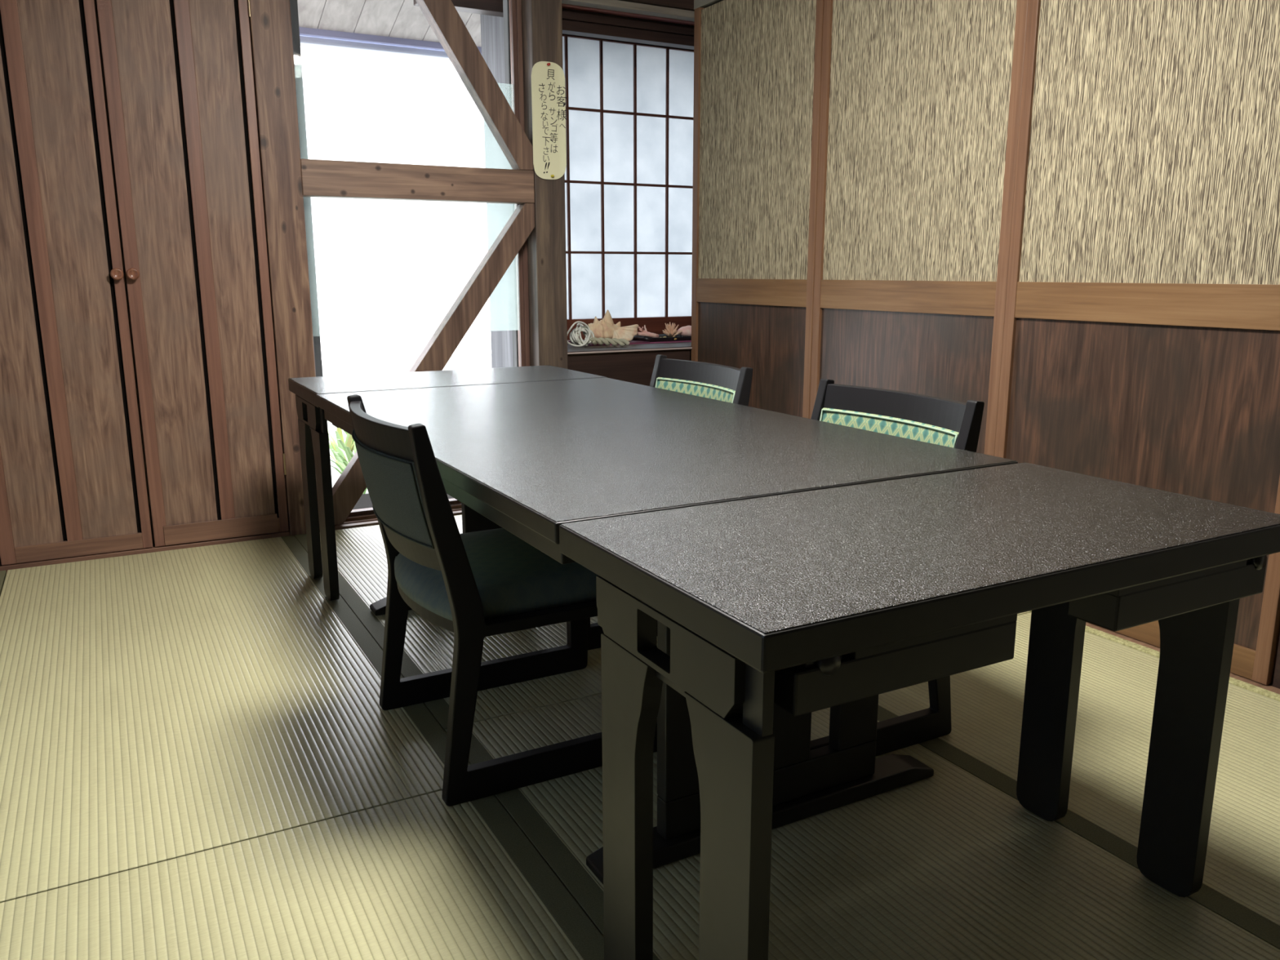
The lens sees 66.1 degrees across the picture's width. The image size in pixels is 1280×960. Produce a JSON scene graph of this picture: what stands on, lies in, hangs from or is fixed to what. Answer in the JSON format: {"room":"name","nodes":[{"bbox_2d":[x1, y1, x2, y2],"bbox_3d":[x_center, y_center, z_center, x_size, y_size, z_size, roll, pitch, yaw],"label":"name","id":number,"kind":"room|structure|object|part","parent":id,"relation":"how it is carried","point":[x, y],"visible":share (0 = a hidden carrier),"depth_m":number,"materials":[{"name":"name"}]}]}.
{"room":"japanese dining room","nodes":[
{"label":"japanese dining room","id":0,"kind":"room"},
{"bbox_2d":[0,0,512,559],"bbox_3d":[-1.571,-0.956,3.911,4.900,2.650,0.730,-7,14,-28],"label":"wall","id":1,"kind":"structure","parent":0,"point":[491,27],"depth_m":4.57,"materials":[{"name":"grey wood"}]},
{"bbox_2d":[0,0,152,564],"bbox_3d":[-1.995,-0.751,3.283,0.471,2.088,0.068,-7,14,-28],"label":"door","id":2,"kind":"structure","parent":1,"relation":"in","point":[73,481],"depth_m":3.33,"materials":[{"name":"brown wood"}]},
{"bbox_3d":[-2.102,-0.741,3.234,0.147,1.988,0.009,-7,14,-28],"label":"panel","id":3,"kind":"part","parent":2,"relation":"part of","materials":[{"name":"brown wood"}]},
{"bbox_3d":[-1.991,0.240,3.501,0.395,0.058,0.016,-7,14,-28],"label":"rail","id":4,"kind":"part","parent":2,"relation":"part of","materials":[{"name":"brown wood"}]},
{"bbox_3d":[-1.798,-0.708,3.381,0.041,0.041,0.032,-7,14,-28],"label":"knob","id":5,"kind":"part","parent":2,"relation":"part of","materials":[{"name":"brown wood"}]},
{"bbox_2d":[0,531,289,572],"bbox_3d":[-2.023,0.304,3.509,1.477,0.064,0.046,-7,14,-28],"label":"trim","id":6,"kind":"structure","parent":1,"relation":"attached to","point":[51,562],"depth_m":3.59,"materials":[{"name":"brown wood"}]},
{"bbox_2d":[95,0,288,546],"bbox_3d":[-1.573,-0.799,3.508,0.477,2.088,0.068,-7,14,-28],"label":"door","id":7,"kind":"structure","parent":1,"relation":"in","point":[178,74],"depth_m":3.51,"materials":[{"name":"brown wood"}]},
{"bbox_3d":[-1.755,-0.713,3.404,0.041,0.041,0.032,-7,14,-28],"label":"knob","id":8,"kind":"part","parent":7,"relation":"part of","materials":[{"name":"brown wood"}]},
{"bbox_3d":[-1.670,-0.790,3.464,0.176,1.988,0.009,-7,14,-28],"label":"panel","id":9,"kind":"part","parent":7,"relation":"part of","materials":[{"name":"brown wood"}]},
{"bbox_3d":[-1.572,0.192,3.724,0.395,0.058,0.016,-7,14,-28],"label":"rail","id":10,"kind":"part","parent":7,"relation":"part of","materials":[{"name":"brown wood"}]},
{"bbox_3d":[-1.476,-0.812,3.568,0.145,1.988,0.009,-7,14,-28],"label":"panel","id":11,"kind":"part","parent":7,"relation":"part of","materials":[{"name":"brown wood"}]},
{"bbox_2d":[248,0,319,535],"bbox_3d":[-1.338,-0.966,3.681,0.136,2.475,0.146,-7,14,-28],"label":"wooden post","id":12,"kind":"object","parent":1,"relation":"attached to","point":[270,25],"depth_m":3.61,"materials":[{"name":"brown wood"}]},
{"bbox_2d":[297,0,481,61],"bbox_3d":[-0.802,-2.228,4.438,3.400,0.442,1.040,-7,14,-28],"label":"eave","id":13,"kind":"object","parent":1,"relation":"attached to","point":[397,28],"visible":0.14,"depth_m":4.60,"materials":[{"name":"grey wood"}]},
{"bbox_2d":[334,503,462,529],"bbox_3d":[-0.872,0.155,4.181,0.923,0.073,0.160,-7,14,-28],"label":"trim","id":14,"kind":"structure","parent":1,"relation":"attached to","point":[365,520],"depth_m":4.01,"materials":[{"name":"brown wood"}]},
{"bbox_2d":[289,0,530,516],"bbox_3d":[-0.894,-1.005,3.973,0.923,2.280,0.045,-7,14,-28],"label":"window","id":15,"kind":"structure","parent":1,"relation":"in","point":[515,6],"depth_m":4.07,"materials":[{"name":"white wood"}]},
{"bbox_2d":[300,158,534,204],"bbox_3d":[-0.860,-1.169,3.873,0.923,0.130,0.080,-7,14,-28],"label":"wooden beam","id":16,"kind":"structure","parent":1,"relation":"attached to","point":[320,178],"depth_m":3.82,"materials":[{"name":"brown wood"}]},
{"bbox_2d":[332,203,534,524],"bbox_3d":[-0.858,-0.487,4.017,0.923,1.263,0.073,-7,14,-28],"label":"trim","id":17,"kind":"structure","parent":1,"relation":"attached to","point":[350,486],"depth_m":4.02,"materials":[{"name":"brown wood"}]},
{"bbox_2d":[413,0,503,17],"bbox_3d":[-0.712,-2.055,4.199,0.500,0.100,0.080,-7,14,-28],"label":"beam","id":18,"kind":"structure","parent":1,"relation":"attached to","point":[488,7],"depth_m":4.19,"materials":[{"name":"brown wood"}]},
{"bbox_2d":[415,0,533,170],"bbox_3d":[-0.727,-1.686,3.837,0.620,0.893,0.073,-7,14,-28],"label":"diagonal beam","id":19,"kind":"structure","parent":1,"relation":"attached to","point":[442,16],"depth_m":3.88,"materials":[{"name":"brown wood"}]},
{"bbox_2d":[521,0,568,368],"bbox_3d":[-0.407,-1.072,4.178,0.135,2.475,0.146,-7,14,-28],"label":"wooden post","id":20,"kind":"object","parent":1,"relation":"attached to","point":[541,20],"depth_m":4.12,"materials":[{"name":"brown wood"}]},
{"bbox_2d":[531,61,567,179],"bbox_3d":[-0.367,-1.465,4.015,0.150,0.457,0.016,-7,14,-28],"label":"sign","id":21,"kind":"object","parent":1,"relation":"attached to","point":[548,97],"visible":1,"depth_m":4.02,"materials":[{"name":"beige wood"}]},
{"bbox_2d":[562,35,693,340],"bbox_3d":[-0.122,-1.447,4.987,1.150,1.447,0.030,-7,14,-28],"label":"window","id":22,"kind":"structure","parent":1,"relation":"in","point":[628,172],"depth_m":5.01,"materials":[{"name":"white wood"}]},
{"bbox_2d":[561,8,694,49],"bbox_3d":[0.078,-2.027,4.463,1.173,0.085,0.075,-7,14,-28],"label":"trim","id":23,"kind":"structure","parent":1,"relation":"attached to","point":[575,22],"depth_m":4.36,"materials":[{"name":"brown wood"}]},
{"bbox_2d":[561,0,694,22],"bbox_3d":[0.156,-2.044,4.313,1.173,0.028,0.060,-7,14,-28],"label":"trim","id":24,"kind":"structure","parent":1,"relation":"attached to","point":[612,5],"depth_m":4.20,"materials":[{"name":"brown wood"}]},
{"bbox_2d":[567,350,689,386],"bbox_3d":[-0.057,-0.240,4.541,0.651,0.695,0.030,-7,14,-28],"label":"trim","id":25,"kind":"structure","parent":1,"relation":"attached to","point":[632,367],"depth_m":4.46,"materials":[{"name":"brown wood"}]},
{"bbox_2d":[567,340,692,355],"bbox_3d":[0.031,-0.667,4.841,1.173,0.016,0.635,-7,14,-28],"label":"trim","id":26,"kind":"structure","parent":1,"relation":"attached to","point":[571,348],"depth_m":4.55,"materials":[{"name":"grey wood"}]},
{"bbox_2d":[567,320,630,346],"bbox_3d":[-0.204,-0.685,4.596,0.303,0.119,0.123,-2,12,-10],"label":"cord hank","id":27,"kind":"object","parent":26,"relation":"on","point":[575,341],"visible":0.98,"depth_m":4.58,"materials":[{"name":"white fabric"}]},
{"bbox_3d":[-0.141,-0.644,4.594,0.174,0.041,0.044,-2,12,-7],"label":"twisted cord","id":28,"kind":"part","parent":27,"relation":"part of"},
{"bbox_3d":[-0.140,-0.644,4.583,0.163,0.041,0.109,-7,14,-28],"label":"twisted cord","id":29,"kind":"part","parent":27,"relation":"part of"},
{"bbox_2d":[568,340,691,346],"bbox_3d":[-0.032,-0.693,4.914,0.630,0.003,0.320,-7,14,-28],"label":"mat","id":30,"kind":"object","parent":26,"relation":"on","point":[680,340],"visible":0.24,"depth_m":4.81,"materials":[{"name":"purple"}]},
{"bbox_2d":[568,339,650,345],"bbox_3d":[-0.150,-0.679,4.830,0.320,0.004,0.255,-7,14,-28],"label":"board","id":31,"kind":"object","parent":30,"relation":"on","point":[632,341],"visible":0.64,"depth_m":4.80,"materials":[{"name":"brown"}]},
{"bbox_2d":[582,310,639,341],"bbox_3d":[-0.154,-0.752,4.794,0.263,0.151,0.143,-7,14,-28],"label":"conch shell","id":32,"kind":"object","parent":31,"relation":"on","point":[604,328],"visible":0.76,"depth_m":4.77,"materials":[{"name":"beige"}]},
{"bbox_2d":[632,333,691,342],"bbox_3d":[0.131,-0.724,4.998,0.380,0.021,0.240,-7,14,-28],"label":"serving tray","id":33,"kind":"object","parent":30,"relation":"on","point":[660,338],"visible":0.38,"depth_m":4.89,"materials":[{"name":"black"}]},
{"bbox_2d":[635,324,658,337],"bbox_3d":[-0.019,-0.743,4.920,0.208,0.077,0.127,-7,14,-28],"label":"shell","id":34,"kind":"object","parent":33,"relation":"on","point":[644,332],"visible":0.59,"depth_m":4.90,"materials":[{"name":"pink"}]},
{"bbox_2d":[662,321,682,337],"bbox_3d":[0.151,-0.759,4.973,0.102,0.078,0.103,-7,14,-28],"label":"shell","id":35,"kind":"object","parent":33,"relation":"on","point":[671,331],"visible":0.97,"depth_m":4.96,"materials":[{"name":"beige"}]},
{"bbox_2d":[677,325,691,336],"bbox_3d":[0.253,-0.759,5.029,0.124,0.061,0.079,-7,14,-28],"label":"shell","id":36,"kind":"object","parent":33,"relation":"on","point":[686,331],"visible":0.49,"depth_m":4.99,"materials":[{"name":"pink"}]},
{"bbox_2d":[619,0,694,11],"bbox_3d":[0.159,-2.205,4.272,1.173,0.300,0.075,-7,14,-28],"label":"trim","id":37,"kind":"structure","parent":1,"relation":"attached to","point":[688,5],"depth_m":4.25,"materials":[{"name":"brown wood"}]},
{"bbox_2d":[352,493,453,509],"bbox_3d":[-0.243,0.757,1.684,5.000,0.060,6.650,-7,14,-28],"label":"floor","id":38,"kind":"structure","parent":0,"point":[364,502],"depth_m":4.62,"materials":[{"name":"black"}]},
{"bbox_2d":[0,570,6,595],"bbox_3d":[-2.049,0.574,2.256,0.881,0.055,2.138,-7,14,-28],"label":"mat","id":39,"kind":"object","parent":38,"relation":"on","point":[2,573],"visible":0.46,"depth_m":3.28,"materials":[{"name":"wicker"}]},
{"bbox_2d":[0,535,470,902],"bbox_3d":[-1.245,0.482,2.685,0.943,0.055,2.138,-7,14,-28],"label":"mat","id":40,"kind":"object","parent":38,"relation":"on","point":[156,707],"visible":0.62,"depth_m":2.28,"materials":[{"name":"fabric"}]},
{"bbox_2d":[0,790,604,959],"bbox_3d":[-0.217,0.871,0.845,0.943,0.055,2.141,-7,14,-28],"label":"mat","id":41,"kind":"object","parent":38,"relation":"on","point":[420,877],"visible":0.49,"depth_m":1.59,"materials":[{"name":"fabric"}]},
{"bbox_2d":[294,515,657,730],"bbox_3d":[-0.505,0.367,3.223,0.878,0.055,1.883,-7,14,-28],"label":"mat","id":42,"kind":"object","parent":38,"relation":"on","point":[362,558],"visible":0.13,"depth_m":2.71,"materials":[{"name":"wicker"}]},
{"bbox_2d":[288,364,605,600],"bbox_3d":[-0.647,-0.029,3.387,0.954,0.648,0.497,-7,14,-28],"label":"folding table","id":43,"kind":"object","parent":42,"relation":"on","point":[313,435],"visible":0.37,"depth_m":3.17,"materials":[{"name":"black wood"}]},
{"bbox_3d":[-1.036,-0.214,3.089,0.028,0.074,0.327,-7,14,-28],"label":"panel","id":44,"kind":"part","parent":43,"relation":"part of","materials":[{"name":"black wood"}]},
{"bbox_3d":[-1.077,0.067,3.227,0.028,0.528,0.128,-7,14,-28],"label":"leg","id":45,"kind":"part","parent":43,"relation":"part of","materials":[{"name":"black wood"}]},
{"bbox_3d":[-0.973,0.106,3.040,0.028,0.528,0.136,-7,14,-28],"label":"leg","id":46,"kind":"part","parent":43,"relation":"part of","materials":[{"name":"black wood"}]},
{"bbox_2d":[315,377,1017,884],"bbox_3d":[-0.116,0.174,2.429,0.954,0.648,1.712,-7,14,-28],"label":"dining table","id":47,"kind":"object","parent":42,"relation":"on","point":[526,460],"visible":0.47,"depth_m":1.87,"materials":[{"name":"black wood"}]},
{"bbox_3d":[-0.478,0.027,3.045,0.150,0.469,0.032,-7,14,-28],"label":"trestle post","id":48,"kind":"part","parent":47,"relation":"part of","materials":[{"name":"black wood"}]},
{"bbox_3d":[0.076,0.317,1.674,0.092,0.469,0.032,-7,14,-28],"label":"trestle post","id":49,"kind":"part","parent":47,"relation":"part of","materials":[{"name":"black wood"}]},
{"bbox_3d":[0.245,0.562,1.821,0.476,0.072,0.032,-7,14,-28],"label":"trestle rail","id":50,"kind":"part","parent":47,"relation":"part of","materials":[{"name":"black wood"}]},
{"bbox_3d":[0.244,0.297,1.765,0.150,0.469,0.032,-7,14,-28],"label":"trestle post","id":51,"kind":"part","parent":47,"relation":"part of","materials":[{"name":"black wood"}]},
{"bbox_3d":[0.411,0.278,1.855,0.095,0.469,0.032,-7,14,-28],"label":"trestle post","id":52,"kind":"part","parent":47,"relation":"part of","materials":[{"name":"black wood"}]},
{"bbox_2d":[587,354,753,649],"bbox_3d":[-0.035,0.027,2.912,0.594,0.737,0.505,-7,14,-28],"label":"dining chair","id":53,"kind":"object","parent":42,"relation":"on","point":[719,382],"visible":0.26,"depth_m":2.95,"materials":[{"name":"black wood"}]},
{"bbox_3d":[-0.165,-0.015,3.109,0.560,0.737,0.027,-7,14,-28],"label":"frame","id":54,"kind":"part","parent":53,"relation":"part of","materials":[{"name":"black wood"}]},
{"bbox_3d":[0.196,-0.320,2.967,0.067,0.060,0.450,-7,14,-28],"label":"rail","id":55,"kind":"part","parent":53,"relation":"part of","materials":[{"name":"black wood"}]},
{"bbox_2d":[444,693,1279,959],"bbox_3d":[0.522,0.756,1.382,0.878,0.055,2.396,-7,14,-28],"label":"mat","id":56,"kind":"object","parent":38,"relation":"on","point":[947,864],"visible":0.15,"depth_m":1.65,"materials":[{"name":"wicker"}]},
{"bbox_2d":[346,394,657,806],"bbox_3d":[-0.286,0.195,2.123,0.594,0.737,0.505,-7,14,-28],"label":"dining chair","id":57,"kind":"object","parent":56,"relation":"on","point":[474,586],"visible":0.88,"depth_m":1.92,"materials":[{"name":"black wood"}]},
{"bbox_3d":[-0.518,-0.099,1.932,0.067,0.060,0.450,-7,14,-28],"label":"rail","id":58,"kind":"part","parent":57,"relation":"part of","materials":[{"name":"black wood"}]},
{"bbox_3d":[-0.477,0.111,1.999,0.070,0.067,0.450,-7,14,-28],"label":"rail","id":59,"kind":"part","parent":57,"relation":"part of","materials":[{"name":"black wood"}]},
{"bbox_3d":[-0.386,0.149,2.337,0.560,0.737,0.027,-7,14,-28],"label":"frame","id":60,"kind":"part","parent":57,"relation":"part of","materials":[{"name":"black wood"}]},
{"bbox_3d":[-0.256,0.172,2.135,0.518,0.072,0.450,-7,14,-28],"label":"seat","id":61,"kind":"part","parent":57,"relation":"part of","materials":[{"name":"fabric"}]},
{"bbox_3d":[-0.256,0.220,2.146,0.510,0.026,0.450,-7,14,-28],"label":"seat","id":62,"kind":"part","parent":57,"relation":"part of","materials":[{"name":"black wood"}]},
{"bbox_2d":[809,378,984,756],"bbox_3d":[0.361,0.177,2.202,0.594,0.737,0.505,-7,14,-28],"label":"dining chair","id":63,"kind":"object","parent":56,"relation":"on","point":[953,424],"visible":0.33,"depth_m":2.15,"materials":[{"name":"black wood"}]},
{"bbox_3d":[0.232,0.136,2.399,0.560,0.737,0.027,-7,14,-28],"label":"frame","id":64,"kind":"part","parent":63,"relation":"part of","materials":[{"name":"black wood"}]},
{"bbox_3d":[0.592,-0.170,2.257,0.067,0.060,0.450,-7,14,-28],"label":"rail","id":65,"kind":"part","parent":63,"relation":"part of","materials":[{"name":"black wood"}]},
{"bbox_2d":[559,462,1279,959],"bbox_3d":[0.422,0.376,1.473,0.954,0.648,0.497,-7,14,-28],"label":"folding table","id":66,"kind":"object","parent":56,"relation":"on","point":[800,603],"visible":1,"depth_m":1.28,"materials":[{"name":"black wood"}]},
{"bbox_3d":[-0.009,0.472,1.313,0.028,0.528,0.128,-7,14,-28],"label":"leg","id":67,"kind":"part","parent":66,"relation":"part of","materials":[{"name":"black wood"}]},
{"bbox_3d":[0.033,0.191,1.175,0.028,0.074,0.327,-7,14,-28],"label":"panel","id":68,"kind":"part","parent":66,"relation":"part of","materials":[{"name":"black wood"}]},
{"bbox_3d":[0.095,0.511,1.126,0.028,0.528,0.136,-7,14,-28],"label":"leg","id":69,"kind":"part","parent":66,"relation":"part of","materials":[{"name":"black wood"}]},
{"bbox_3d":[0.194,0.189,1.046,0.050,0.019,0.006,-7,14,-28],"label":"hinge plate","id":70,"kind":"part","parent":66,"relation":"part of","materials":[{"name":"black plastic"}]},
{"bbox_3d":[0.199,0.193,1.046,0.030,0.030,0.019,-7,14,-28],"label":"hinge knob","id":71,"kind":"part","parent":66,"relation":"part of","materials":[{"name":"black plastic"}]},
{"bbox_3d":[0.289,0.202,1.135,0.330,0.050,0.074,-7,14,-28],"label":"folding rail","id":72,"kind":"part","parent":66,"relation":"part of","materials":[{"name":"black wood"}]},
{"bbox_3d":[0.761,0.371,1.782,0.028,0.528,0.128,-7,14,-28],"label":"leg","id":73,"kind":"part","parent":66,"relation":"part of","materials":[{"name":"black wood"}]},
{"bbox_3d":[0.742,0.150,1.376,0.330,0.050,0.074,-7,14,-28],"label":"folding rail","id":74,"kind":"part","parent":66,"relation":"part of","materials":[{"name":"black wood"}]},
{"bbox_3d":[0.866,0.411,1.595,0.028,0.528,0.136,-7,14,-28],"label":"leg","id":75,"kind":"part","parent":66,"relation":"part of","materials":[{"name":"black wood"}]},
{"bbox_3d":[0.884,0.115,1.412,0.030,0.030,0.019,-7,14,-28],"label":"hinge knob","id":76,"kind":"part","parent":66,"relation":"part of","materials":[{"name":"black plastic"}]},
{"bbox_2d":[1017,611,1030,615],"bbox_3d":[0.302,0.287,3.598,0.903,0.055,1.983,-7,14,-28],"label":"mat","id":77,"kind":"object","parent":38,"relation":"on","point":[1022,613],"visible":0.04,"depth_m":2.94,"materials":[{"name":"wicker"}]},
{"bbox_2d":[877,612,1279,949],"bbox_3d":[1.258,0.649,1.886,0.903,0.055,1.996,-7,14,-28],"label":"mat","id":78,"kind":"object","parent":38,"relation":"on","point":[1241,884],"visible":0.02,"depth_m":2.07,"materials":[{"name":"wicker"}]},
{"bbox_2d":[561,3,694,26],"bbox_3d":[0.069,-2.229,4.435,1.173,0.320,0.040,-7,14,-28],"label":"wall","id":79,"kind":"structure","parent":0,"point":[563,6],"depth_m":4.38,"materials":[{"name":"brown wood"}]},
{"bbox_2d":[562,33,693,50],"bbox_3d":[-0.142,-2.312,4.813,1.173,0.315,0.040,-7,14,-28],"label":"wall","id":80,"kind":"structure","parent":0,"point":[562,33],"depth_m":4.87,"materials":[{"name":"brown wood"}]},
{"bbox_2d":[567,339,691,360],"bbox_3d":[-0.143,-0.393,5.226,1.173,0.710,0.045,-7,14,-28],"label":"wall","id":81,"kind":"structure","parent":0,"point":[583,340],"depth_m":5.37,"materials":[{"name":"brown wood"}]},
{"bbox_2d":[693,0,722,9],"bbox_3d":[1.657,-0.615,2.024,0.070,2.480,5.810,-7,14,-28],"label":"wall","id":82,"kind":"structure","parent":0,"point":[697,3],"depth_m":4.24,"materials":[{"name":"beige paint"}]},
{"bbox_2d":[691,0,823,418],"bbox_3d":[0.464,-0.943,4.143,0.028,2.116,0.889,-7,14,-28],"label":"wall panel","id":83,"kind":"object","parent":82,"relation":"in","point":[757,64],"depth_m":4.05,"materials":[{"name":"beige paper"}]},
{"bbox_3d":[0.465,-0.799,4.173,0.025,0.106,0.809,-7,14,-28],"label":"rail","id":84,"kind":"part","parent":83,"relation":"part of","materials":[{"name":"brown wood"}]},
{"bbox_3d":[0.468,-0.364,4.267,0.010,0.784,0.809,-7,14,-28],"label":"wood panel","id":85,"kind":"part","parent":83,"relation":"part of","materials":[{"name":"brown wood"}]},
{"bbox_3d":[0.466,-1.410,4.045,0.012,1.142,0.809,-7,14,-28],"label":"paper panel","id":86,"kind":"part","parent":83,"relation":"part of","materials":[{"name":"paper"}]},
{"bbox_2d":[809,0,1028,456],"bbox_3d":[0.902,-0.778,3.363,0.028,2.116,0.925,-7,14,-28],"label":"wall panel","id":87,"kind":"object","parent":82,"relation":"in","point":[921,100],"depth_m":3.27,"materials":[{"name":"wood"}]},
{"bbox_3d":[0.905,-0.199,3.488,0.010,0.784,0.845,-7,14,-28],"label":"wood panel","id":88,"kind":"part","parent":87,"relation":"part of","materials":[{"name":"brown wood"}]},
{"bbox_3d":[0.902,-0.634,3.395,0.025,0.106,0.845,-7,14,-28],"label":"rail","id":89,"kind":"part","parent":87,"relation":"part of","materials":[{"name":"brown wood"}]},
{"bbox_3d":[0.903,-1.245,3.266,0.012,1.142,0.845,-7,14,-28],"label":"paper panel","id":90,"kind":"part","parent":87,"relation":"part of","materials":[{"name":"paper"}]},
{"bbox_2d":[994,0,1279,684],"bbox_3d":[1.335,-0.613,2.581,0.028,2.116,0.887,-7,14,-28],"label":"wall panel","id":91,"kind":"object","parent":82,"relation":"in","point":[1141,342],"depth_m":2.57,"materials":[{"name":"brown wood"}]},
{"bbox_3d":[1.338,-0.034,2.705,0.010,0.784,0.815,-7,14,-28],"label":"wood panel","id":92,"kind":"part","parent":91,"relation":"part of","materials":[{"name":"brown wood"}]},
{"bbox_3d":[1.336,-0.469,2.612,0.025,0.106,0.815,-7,14,-28],"label":"rail","id":93,"kind":"part","parent":91,"relation":"part of","materials":[{"name":"brown wood"}]},
{"bbox_3d":[1.336,-1.079,2.483,0.012,1.142,0.815,-7,14,-28],"label":"paper panel","id":94,"kind":"part","parent":91,"relation":"part of","materials":[{"name":"paper"}]},
{"bbox_3d":[1.337,0.386,2.793,0.025,0.074,0.815,-7,14,-28],"label":"rail","id":95,"kind":"part","parent":91,"relation":"part of","materials":[{"name":"brown wood"}]},
{"bbox_2d":[1029,610,1279,701],"bbox_3d":[1.194,0.419,2.959,0.030,0.059,3.985,-7,14,-28],"label":"trim","id":96,"kind":"structure","parent":82,"relation":"attached to","point":[1233,681],"depth_m":2.63,"materials":[{"name":"beige wood"}]},
{"bbox_2d":[1085,622,1279,694],"bbox_3d":[0.966,0.308,3.487,0.078,0.057,2.950,-7,14,-28],"label":"trim","id":97,"kind":"structure","parent":82,"relation":"attached to","point":[1269,687],"depth_m":2.66,"materials":[{"name":"brown wood"}]},
{"bbox_2d":[1272,635,1279,688],"bbox_3d":[1.765,-0.455,1.843,0.033,2.120,0.838,-7,14,-28],"label":"trim","id":98,"kind":"structure","parent":82,"relation":"attached to","point":[1276,683],"depth_m":2.40,"materials":[{"name":"brown wood"}]},
{"label":"outside","id":99,"kind":"structure","parent":0,"visible":0},
{"bbox_2d":[321,353,491,493],"bbox_3d":[-3.013,-0.593,8.715,9.000,0.050,9.930,-7,14,-28],"label":"ground","id":100,"kind":"structure","parent":99,"point":[394,365],"depth_m":12.77,"materials":[{"name":"grey"}]},
{"bbox_2d":[289,0,323,377],"bbox_3d":[-1.357,-0.900,3.815,0.175,2.580,0.040,-7,14,-28],"label":"post","id":101,"kind":"object","parent":100,"relation":"on","point":[293,3],"visible":0.08,"depth_m":3.80,"materials":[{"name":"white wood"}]},
{"bbox_2d":[328,426,354,472],"bbox_3d":[-1.710,-0.220,5.797,0.513,0.428,0.530,-7,14,-28],"label":"plant","id":102,"kind":"object","parent":100,"relation":"on","point":[334,445],"visible":0.32,"depth_m":5.74,"materials":[{"name":"green plant"}]},
{"bbox_2d":[329,436,367,493],"bbox_3d":[-1.444,-0.062,5.109,0.446,0.404,0.541,1,12,6],"label":"plant","id":103,"kind":"object","parent":100,"relation":"on","point":[348,454],"visible":0.14,"depth_m":5.00,"materials":[{"name":"green plant"}]},
{"bbox_2d":[502,0,519,367],"bbox_3d":[-0.495,-1.000,4.281,0.135,2.580,0.050,-7,14,-28],"label":"post","id":104,"kind":"object","parent":100,"relation":"on","point":[505,2],"visible":0.02,"depth_m":4.20,"materials":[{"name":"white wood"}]}
]}

